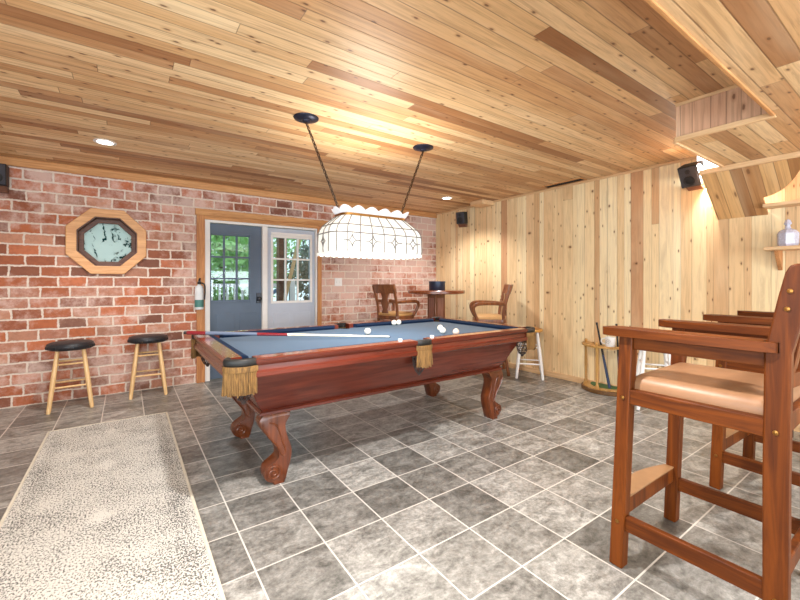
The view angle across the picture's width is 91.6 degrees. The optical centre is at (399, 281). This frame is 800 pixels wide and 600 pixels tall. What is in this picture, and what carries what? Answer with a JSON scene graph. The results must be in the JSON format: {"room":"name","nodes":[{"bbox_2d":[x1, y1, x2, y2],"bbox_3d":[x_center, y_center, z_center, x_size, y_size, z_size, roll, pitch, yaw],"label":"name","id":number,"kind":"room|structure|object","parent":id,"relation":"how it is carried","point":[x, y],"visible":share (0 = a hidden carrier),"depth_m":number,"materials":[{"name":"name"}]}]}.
{"room":"billiard room","nodes":[
{"label":"billiard room","id":0,"kind":"room"},
{"bbox_2d":[0,166,435,408],"bbox_3d":[-1.997,0.006,5.417,6.760,2.528,0.200,0,0,-35],"label":"wall","id":1,"kind":"structure","parent":0,"point":[46,296],"depth_m":4.43,"materials":[{"name":"brick"}]},
{"bbox_2d":[0,163,8,193],"bbox_3d":[-3.947,-1.022,3.817,0.140,0.265,0.166,0,0,-35],"label":"wall speaker","id":2,"kind":"object","parent":1,"relation":"attached to","point":[4,169],"visible":1,"depth_m":3.81,"materials":[{"name":"black plastic"}]},
{"bbox_2d":[0,164,4,183],"bbox_3d":[-3.906,-1.050,3.759,0.124,0.194,0.008,0,0,-35],"label":"grille","id":3,"kind":"object","parent":2,"relation":"attached to","point":[2,166],"depth_m":3.78,"materials":[{"name":"fabric"}]},
{"bbox_2d":[65,208,145,273],"bbox_3d":[-3.341,-0.452,4.450,0.724,0.724,0.233,0,0,-35],"label":"clock","id":4,"kind":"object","parent":1,"relation":"in","point":[101,241],"depth_m":4.43,"materials":[{"name":"brown wood"}]},
{"bbox_2d":[196,215,204,382],"bbox_3d":[-2.518,0.212,4.910,0.095,2.115,0.030,0,0,-35],"label":"trim","id":5,"kind":"structure","parent":1,"relation":"attached to","point":[200,219],"depth_m":4.90,"materials":[{"name":"brown wood"}]},
{"bbox_2d":[195,278,205,309],"bbox_3d":[-2.486,0.146,4.831,0.120,0.389,0.134,0,0,-35],"label":"fire extinguisher","id":6,"kind":"object","parent":1,"relation":"attached to","point":[200,293],"visible":1,"depth_m":4.79,"materials":[{"name":"metal"}]},
{"bbox_2d":[0,156,436,217],"bbox_3d":[-1.931,-1.216,5.322,6.360,0.085,0.030,0,0,-35],"label":"trim","id":7,"kind":"structure","parent":1,"relation":"attached to","point":[9,161],"depth_m":4.74,"materials":[{"name":"brown wood"}]},
{"bbox_2d":[210,223,261,378],"bbox_3d":[-2.192,0.250,5.195,0.669,2.020,0.122,0,0,-35],"label":"door","id":8,"kind":"structure","parent":1,"relation":"in","point":[225,315],"depth_m":5.24,"materials":[{"name":"blue paint"}]},
{"bbox_2d":[205,219,316,381],"bbox_3d":[-1.917,0.233,5.463,1.525,2.075,0.195,0,0,-35],"label":"trim","id":9,"kind":"structure","parent":1,"relation":"attached to","point":[264,227],"depth_m":5.37,"materials":[{"name":"white paint"}]},
{"bbox_2d":[195,208,327,228],"bbox_3d":[-1.782,-0.862,5.424,1.920,0.127,0.035,0,0,-35],"label":"trim","id":10,"kind":"structure","parent":1,"relation":"attached to","point":[209,214],"depth_m":5.30,"materials":[{"name":"brown wood"}]},
{"bbox_2d":[268,228,313,327],"bbox_3d":[-1.584,0.250,5.655,0.706,2.020,0.058,0,0,-35],"label":"door","id":11,"kind":"structure","parent":1,"relation":"in","point":[292,313],"depth_m":5.64,"materials":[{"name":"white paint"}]},
{"bbox_2d":[317,225,321,324],"bbox_3d":[-1.207,0.212,5.831,0.060,2.115,0.030,0,0,-35],"label":"trim","id":12,"kind":"structure","parent":1,"relation":"attached to","point":[319,259],"depth_m":5.82,"materials":[{"name":"brown wood"}]},
{"bbox_2d":[335,278,341,285],"bbox_3d":[-0.953,0.000,6.018,0.124,0.124,0.017,0,0,-35],"label":"light switch","id":13,"kind":"object","parent":1,"relation":"attached to","point":[338,281],"visible":1,"depth_m":6.02,"materials":[{"name":"white paint"}]},
{"bbox_2d":[0,0,734,212],"bbox_3d":[0.383,-1.308,2.029,6.760,0.100,8.480,0,0,-35],"label":"ceiling","id":14,"kind":"structure","parent":0,"point":[511,98],"depth_m":2.55,"materials":[{"name":"brown wood"}]},
{"bbox_2d":[93,139,116,145],"bbox_3d":[-2.650,-1.255,3.491,0.170,0.006,0.170,0,0,-35],"label":"recessed light","id":15,"kind":"object","parent":14,"relation":"in","point":[99,141],"visible":1,"depth_m":3.50,"materials":[{"name":"white paint"}]},
{"bbox_2d":[293,112,432,259],"bbox_3d":[-0.252,-0.734,3.307,1.335,1.045,0.426,0,0,-35],"label":"light","id":16,"kind":"object","parent":14,"relation":"hanging from","point":[358,232],"visible":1,"depth_m":3.12,"materials":[{"name":"white glass"}]},
{"bbox_2d":[470,199,493,207],"bbox_3d":[1.280,-1.222,6.057,0.260,0.070,0.260,0,0,-35],"label":"block","id":17,"kind":"object","parent":14,"relation":"attached to","point":[481,203],"visible":1,"depth_m":5.98,"materials":[{"name":"brown wood"}]},
{"bbox_2d":[542,177,586,188],"bbox_3d":[2.074,-1.252,4.928,0.140,0.012,0.540,0,0,-35],"label":"ceiling vent","id":18,"kind":"object","parent":14,"relation":"in","point":[580,178],"visible":1,"depth_m":4.91,"materials":[{"name":"brown wood"}]},
{"bbox_2d":[675,84,737,106],"bbox_3d":[2.098,-1.247,2.534,0.014,0.022,0.522,0,0,-35],"label":"trim","id":19,"kind":"structure","parent":14,"relation":"attached to","point":[735,85],"depth_m":2.59,"materials":[{"name":"brown wood"}]},
{"bbox_2d":[0,366,799,599],"bbox_3d":[0.383,1.330,2.029,6.760,0.120,8.480,0,0,-35],"label":"floor","id":20,"kind":"structure","parent":0,"point":[407,493],"depth_m":2.35,"materials":[{"name":"tile"}]},
{"bbox_2d":[45,339,94,414],"bbox_3d":[-3.355,0.937,3.961,0.392,0.670,0.392,0,0,-40],"label":"round stool","id":21,"kind":"object","parent":20,"relation":"on","point":[57,347],"visible":1,"depth_m":3.87,"materials":[{"name":"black wood"}]},
{"bbox_2d":[46,339,93,351],"bbox_3d":[-3.355,0.641,3.961,0.384,0.078,0.384,0,0,-40],"label":"seat cushion","id":22,"kind":"object","parent":21,"relation":"on","point":[80,344],"depth_m":3.85,"materials":[{"name":"black leather"}]},
{"bbox_2d":[0,412,225,599],"bbox_3d":[-1.601,1.264,2.083,0.868,0.011,3.520,0,0,-35],"label":"runner rug","id":23,"kind":"object","parent":20,"relation":"on","point":[108,510],"visible":1,"depth_m":2.03,"materials":[{"name":"beige carpet"}]},
{"bbox_2d":[127,334,167,399],"bbox_3d":[-2.866,0.937,4.427,0.392,0.670,0.392,0,0,-34],"label":"round stool","id":24,"kind":"object","parent":20,"relation":"on","point":[143,338],"visible":1,"depth_m":4.33,"materials":[{"name":"brown wood"}]},
{"bbox_2d":[128,334,167,343],"bbox_3d":[-2.866,0.641,4.427,0.384,0.078,0.384,0,0,-34],"label":"seat cushion","id":25,"kind":"object","parent":24,"relation":"on","point":[143,338],"depth_m":4.31,"materials":[{"name":"black leather"}]},
{"bbox_2d":[191,317,535,484],"bbox_3d":[-0.218,0.846,3.426,2.740,0.848,1.460,0,0,-35],"label":"pool table","id":26,"kind":"object","parent":20,"relation":"on","point":[271,377],"visible":0.96,"depth_m":2.82,"materials":[{"name":"brown wood"}]},
{"bbox_2d":[209,335,248,358],"bbox_3d":[-1.223,0.446,2.722,0.052,0.037,1.101,0,0,-35],"label":"cushion","id":27,"kind":"object","parent":26,"relation":"on","point":[236,352],"depth_m":2.54,"materials":[{"name":"blue fabric"}]},
{"bbox_2d":[219,325,334,337],"bbox_3d":[-1.067,0.446,3.535,1.049,0.037,0.052,0,0,-35],"label":"cushion","id":28,"kind":"object","parent":26,"relation":"on","point":[324,327],"depth_m":3.57,"materials":[{"name":"blue fabric"}]},
{"bbox_2d":[183,331,390,336],"bbox_3d":[-0.883,0.421,3.136,1.622,0.082,0.032,0,0,-7],"label":"pool cue","id":29,"kind":"object","parent":26,"relation":"on","point":[184,332],"visible":1,"depth_m":3.10,"materials":[{"name":"white wood"}]},
{"bbox_2d":[262,340,397,354],"bbox_3d":[-0.405,0.446,2.592,1.049,0.037,0.052,0,0,-35],"label":"cushion","id":30,"kind":"object","parent":26,"relation":"on","point":[395,340],"depth_m":2.52,"materials":[{"name":"blue fabric"}]},
{"bbox_2d":[364,328,370,333],"bbox_3d":[-0.286,0.435,3.435,0.057,0.057,0.057,0,0,-35],"label":"ball","id":31,"kind":"object","parent":26,"relation":"on","point":[367,330],"visible":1,"depth_m":3.41,"materials":[{"name":"white plastic"}]},
{"bbox_2d":[353,318,433,327],"bbox_3d":[-0.035,0.446,4.261,1.049,0.037,0.052,0,0,-35],"label":"cushion","id":32,"kind":"object","parent":26,"relation":"on","point":[425,320],"depth_m":4.18,"materials":[{"name":"blue fabric"}]},
{"bbox_2d":[440,327,445,333],"bbox_3d":[0.385,0.435,3.497,0.057,0.057,0.057,0,0,-35],"label":"ball","id":33,"kind":"object","parent":26,"relation":"on","point":[442,329],"visible":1,"depth_m":3.48,"materials":[{"name":"white plastic"}]},
{"bbox_2d":[453,328,458,333],"bbox_3d":[0.491,0.435,3.406,0.057,0.057,0.057,0,0,-35],"label":"ball","id":34,"kind":"object","parent":26,"relation":"on","point":[455,331],"visible":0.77,"depth_m":3.39,"materials":[{"name":"white plastic"}]},
{"bbox_2d":[439,318,517,328],"bbox_3d":[0.783,0.446,4.131,0.052,0.037,1.101,0,0,-35],"label":"cushion","id":35,"kind":"object","parent":26,"relation":"on","point":[445,320],"depth_m":4.09,"materials":[{"name":"blue fabric"}]},
{"bbox_2d":[372,284,419,320],"bbox_3d":[-0.097,0.654,6.007,0.600,1.238,0.592,0,0,43],"label":"armchair","id":36,"kind":"object","parent":20,"relation":"on","point":[385,290],"visible":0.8,"depth_m":5.85,"materials":[{"name":"brown wood"}]},
{"bbox_2d":[408,290,464,317],"bbox_3d":[0.576,0.700,6.173,0.900,1.140,0.900,0,0,-35],"label":"pub table","id":37,"kind":"object","parent":20,"relation":"on","point":[436,298],"visible":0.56,"depth_m":6.06,"materials":[{"name":"brown wood"}]},
{"bbox_2d":[429,281,444,289],"bbox_3d":[0.587,0.059,6.157,0.262,0.142,0.262,0,0,-35],"label":"round tin","id":38,"kind":"object","parent":37,"relation":"on","point":[433,285],"visible":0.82,"depth_m":6.04,"materials":[{"name":"metal"}]},
{"bbox_2d":[469,284,512,375],"bbox_3d":[1.293,0.654,5.490,0.592,1.238,0.600,0,0,7],"label":"armchair","id":39,"kind":"object","parent":20,"relation":"on","point":[492,318],"visible":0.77,"depth_m":5.27,"materials":[{"name":"brown wood"}]},
{"bbox_2d":[515,327,543,379],"bbox_3d":[1.739,0.949,5.231,0.360,0.647,0.360,0,0,17],"label":"round stool","id":40,"kind":"object","parent":20,"relation":"on","point":[537,330],"visible":0.59,"depth_m":5.10,"materials":[{"name":"white wood"}]},
{"bbox_2d":[581,338,618,396],"bbox_3d":[2.335,0.978,4.495,0.290,0.585,0.579,0,0,-35],"label":"cue rack","id":41,"kind":"object","parent":20,"relation":"on","point":[593,387],"visible":0.65,"depth_m":4.43,"materials":[{"name":"brown wood"}]},
{"bbox_2d":[582,341,618,349],"bbox_3d":[2.337,0.738,4.496,0.285,0.025,0.569,0,0,-35],"label":"shelf","id":42,"kind":"object","parent":41,"relation":"attached to","point":[586,343],"depth_m":4.43,"materials":[{"name":"brown wood"}]},
{"bbox_2d":[596,322,610,387],"bbox_3d":[2.340,0.840,4.475,0.165,0.744,0.032,0,0,44],"label":"stick","id":43,"kind":"object","parent":41,"relation":"on","point":[602,351],"visible":1,"depth_m":4.46,"materials":[{"name":"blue wood"}]},
{"bbox_2d":[601,336,615,346],"bbox_3d":[2.352,0.672,4.384,0.105,0.105,0.144,0,0,-35],"label":"mug","id":44,"kind":"object","parent":41,"relation":"on","point":[609,341],"visible":1,"depth_m":4.33,"materials":[{"name":"ceramic"}]},
{"bbox_2d":[615,324,618,361],"bbox_3d":[2.458,0.840,4.366,0.074,0.741,0.032,0,0,-8],"label":"stick","id":45,"kind":"object","parent":41,"relation":"on","point":[617,340],"visible":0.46,"depth_m":4.36,"materials":[{"name":"brown wood"}]},
{"bbox_2d":[636,350,670,409],"bbox_3d":[2.583,0.949,3.942,0.360,0.647,0.360,0,0,25],"label":"round stool","id":46,"kind":"object","parent":20,"relation":"on","point":[640,368],"visible":0.25,"depth_m":3.98,"materials":[{"name":"white paint"}]},
{"bbox_2d":[603,263,799,599],"bbox_3d":[1.380,0.605,1.695,0.666,1.332,0.693,0,0,-35],"label":"bar chair","id":47,"kind":"object","parent":20,"relation":"on","point":[767,405],"visible":1,"depth_m":1.52,"materials":[{"name":"brown wood"}]},
{"bbox_2d":[635,362,799,415],"bbox_3d":[1.378,0.447,1.699,0.538,0.096,0.476,0,0,-35],"label":"seat cushion","id":48,"kind":"object","parent":47,"relation":"on","point":[737,390],"depth_m":1.58,"materials":[{"name":"beige leather"}]},
{"bbox_2d":[703,311,799,489],"bbox_3d":[2.350,0.605,2.334,0.666,1.332,0.693,0,0,-33],"label":"bar chair","id":49,"kind":"object","parent":20,"relation":"on","point":[723,438],"visible":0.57,"depth_m":2.37,"materials":[{"name":"brown wood"}]},
{"bbox_2d":[436,159,799,384],"bbox_3d":[3.067,0.006,3.915,0.200,2.528,8.480,0,0,-35],"label":"wall","id":50,"kind":"structure","parent":0,"point":[639,249],"depth_m":4.60,"materials":[{"name":"brown wood"}]},
{"bbox_2d":[456,212,467,226],"bbox_3d":[1.034,-1.042,6.474,0.150,0.254,0.192,0,0,35],"label":"wall speaker","id":51,"kind":"object","parent":50,"relation":"attached to","point":[461,217],"visible":1,"depth_m":6.42,"materials":[{"name":"black plastic"}]},
{"bbox_2d":[456,212,463,223],"bbox_3d":[0.990,-1.055,6.411,0.134,0.179,0.008,0,8,35],"label":"grille","id":52,"kind":"object","parent":51,"relation":"attached to","point":[459,215],"depth_m":6.41,"materials":[{"name":"plastic"}]},
{"bbox_2d":[436,156,696,214],"bbox_3d":[1.914,-1.244,5.364,0.020,0.028,4.322,0,0,-35],"label":"trim","id":53,"kind":"structure","parent":50,"relation":"attached to","point":[693,157],"depth_m":4.72,"materials":[{"name":"brown wood"}]},
{"bbox_2d":[501,362,799,431],"bbox_3d":[2.518,1.235,4.507,0.018,0.070,6.480,0,0,-35],"label":"baseboard","id":54,"kind":"structure","parent":50,"relation":"attached to","point":[511,365],"depth_m":5.14,"materials":[{"name":"brown wood"}]},
{"bbox_2d":[677,160,704,190],"bbox_3d":[2.891,-1.045,3.831,0.269,0.264,0.170,0,0,-29],"label":"wall speaker","id":55,"kind":"object","parent":50,"relation":"attached to","point":[690,179],"visible":0.92,"depth_m":3.78,"materials":[{"name":"black plastic"}]},
{"bbox_2d":[678,166,699,187],"bbox_3d":[2.813,-1.023,3.788,0.008,0.194,0.154,-29,14,-26],"label":"grille","id":56,"kind":"object","parent":55,"relation":"attached to","point":[689,176],"depth_m":3.78,"materials":[{"name":"fabric"}]},
{"bbox_2d":[673,139,722,166],"bbox_3d":[2.553,-1.000,3.185,1.480,0.034,0.020,0,0,-35],"label":"trim","id":57,"kind":"structure","parent":50,"relation":"attached to","point":[674,143],"depth_m":3.00,"materials":[{"name":"brown wood"}]},
{"bbox_2d":[697,156,718,168],"bbox_3d":[3.011,-1.165,3.788,0.035,0.180,0.196,0,0,-35],"label":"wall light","id":58,"kind":"object","parent":50,"relation":"attached to","point":[707,164],"visible":0.21,"depth_m":3.79,"materials":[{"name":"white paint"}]},
{"bbox_2d":[699,151,799,219],"bbox_3d":[3.155,-0.796,3.197,0.499,0.396,1.003,0,0,-35],"label":"wooden canopy","id":59,"kind":"object","parent":50,"relation":"attached to","point":[737,190],"visible":0.99,"depth_m":3.35,"materials":[{"name":"brown wood"}]},
{"bbox_2d":[762,200,799,208],"bbox_3d":[3.588,-0.660,2.857,0.158,0.030,1.350,0,0,-35],"label":"wall shelf","id":60,"kind":"object","parent":50,"relation":"attached to","point":[792,203],"visible":1,"depth_m":3.28,"materials":[{"name":"brown wood"}]},
{"bbox_2d":[763,245,799,269],"bbox_3d":[3.576,-0.201,2.840,0.198,0.198,1.335,0,0,-35],"label":"wall shelf","id":61,"kind":"object","parent":50,"relation":"attached to","point":[778,250],"visible":1,"depth_m":3.31,"materials":[{"name":"brown wood"}]},
{"bbox_2d":[777,219,798,245],"bbox_3d":[3.263,-0.415,3.270,0.126,0.230,0.126,0,0,-13],"label":"decanter","id":62,"kind":"object","parent":61,"relation":"on","point":[788,236],"visible":0.88,"depth_m":3.23,"materials":[{"name":"clear glass"}]},
{"bbox_2d":[676,87,766,136],"bbox_3d":[1.634,-1.133,0.249,6.360,0.251,3.728,0,0,-35],"label":"soffit","id":63,"kind":"structure","parent":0,"point":[732,105],"depth_m":2.57,"materials":[{"name":"brown wood"}]},
{"bbox_2d":[674,113,776,142],"bbox_3d":[2.091,-1.000,2.529,0.030,0.034,0.522,0,0,-35],"label":"trim","id":64,"kind":"structure","parent":63,"relation":"attached to","point":[763,117],"depth_m":2.50,"materials":[{"name":"brown wood"}]},
{"bbox_2d":[655,0,799,165],"bbox_3d":[1.634,-1.001,0.249,6.360,0.012,3.728,0,0,-35],"label":"soffit underside","id":65,"kind":"structure","parent":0,"point":[757,41],"depth_m":1.73,"materials":[{"name":"brown wood"}]},
{"bbox_2d":[644,0,776,116],"bbox_3d":[0.251,-1.002,0.929,4.880,0.030,0.020,0,0,-35],"label":"trim","id":66,"kind":"structure","parent":65,"relation":"attached to","point":[653,4],"depth_m":1.66,"materials":[{"name":"brown wood"}]},
{"label":"outside","id":67,"kind":"structure","parent":0,"visible":0},
{"bbox_3d":[-7.139,1.520,11.899,30.000,0.300,16.320,0,0,-35],"label":"ground","id":68,"kind":"structure","parent":67,"visible":0},
{"bbox_2d":[211,235,275,299],"bbox_3d":[-4.504,-0.272,9.921,3.176,3.298,3.104,0,0,-35],"label":"tree","id":69,"kind":"object","parent":68,"relation":"on","point":[215,239],"visible":0.26,"depth_m":9.19,"materials":[{"name":"green plant"}]},
{"bbox_2d":[211,280,294,300],"bbox_3d":[-3.510,0.670,6.822,3.400,1.400,0.100,0,0,-35],"label":"deck railing","id":70,"kind":"object","parent":68,"relation":"on","point":[292,285],"visible":0.04,"depth_m":7.13,"materials":[{"name":"white paint"}]},
{"bbox_2d":[211,238,308,296],"bbox_3d":[-5.729,-1.230,15.053,4.817,5.210,4.816,0,0,-35],"label":"tree","id":71,"kind":"object","parent":68,"relation":"on","point":[292,240],"visible":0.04,"depth_m":15.13,"materials":[{"name":"green plant"}]},
{"bbox_2d":[276,238,300,300],"bbox_3d":[-1.935,0.070,6.801,0.394,2.600,0.185,0,0,-35],"label":"porch post","id":72,"kind":"object","parent":68,"relation":"on","point":[279,241],"visible":0.25,"depth_m":6.69,"materials":[{"name":"brown wood"}]},
{"bbox_2d":[287,240,308,299],"bbox_3d":[-1.805,-0.111,10.864,2.683,2.979,2.657,0,0,-35],"label":"tree","id":73,"kind":"object","parent":68,"relation":"on","point":[303,266],"visible":0.06,"depth_m":10.27,"materials":[{"name":"green plant"}]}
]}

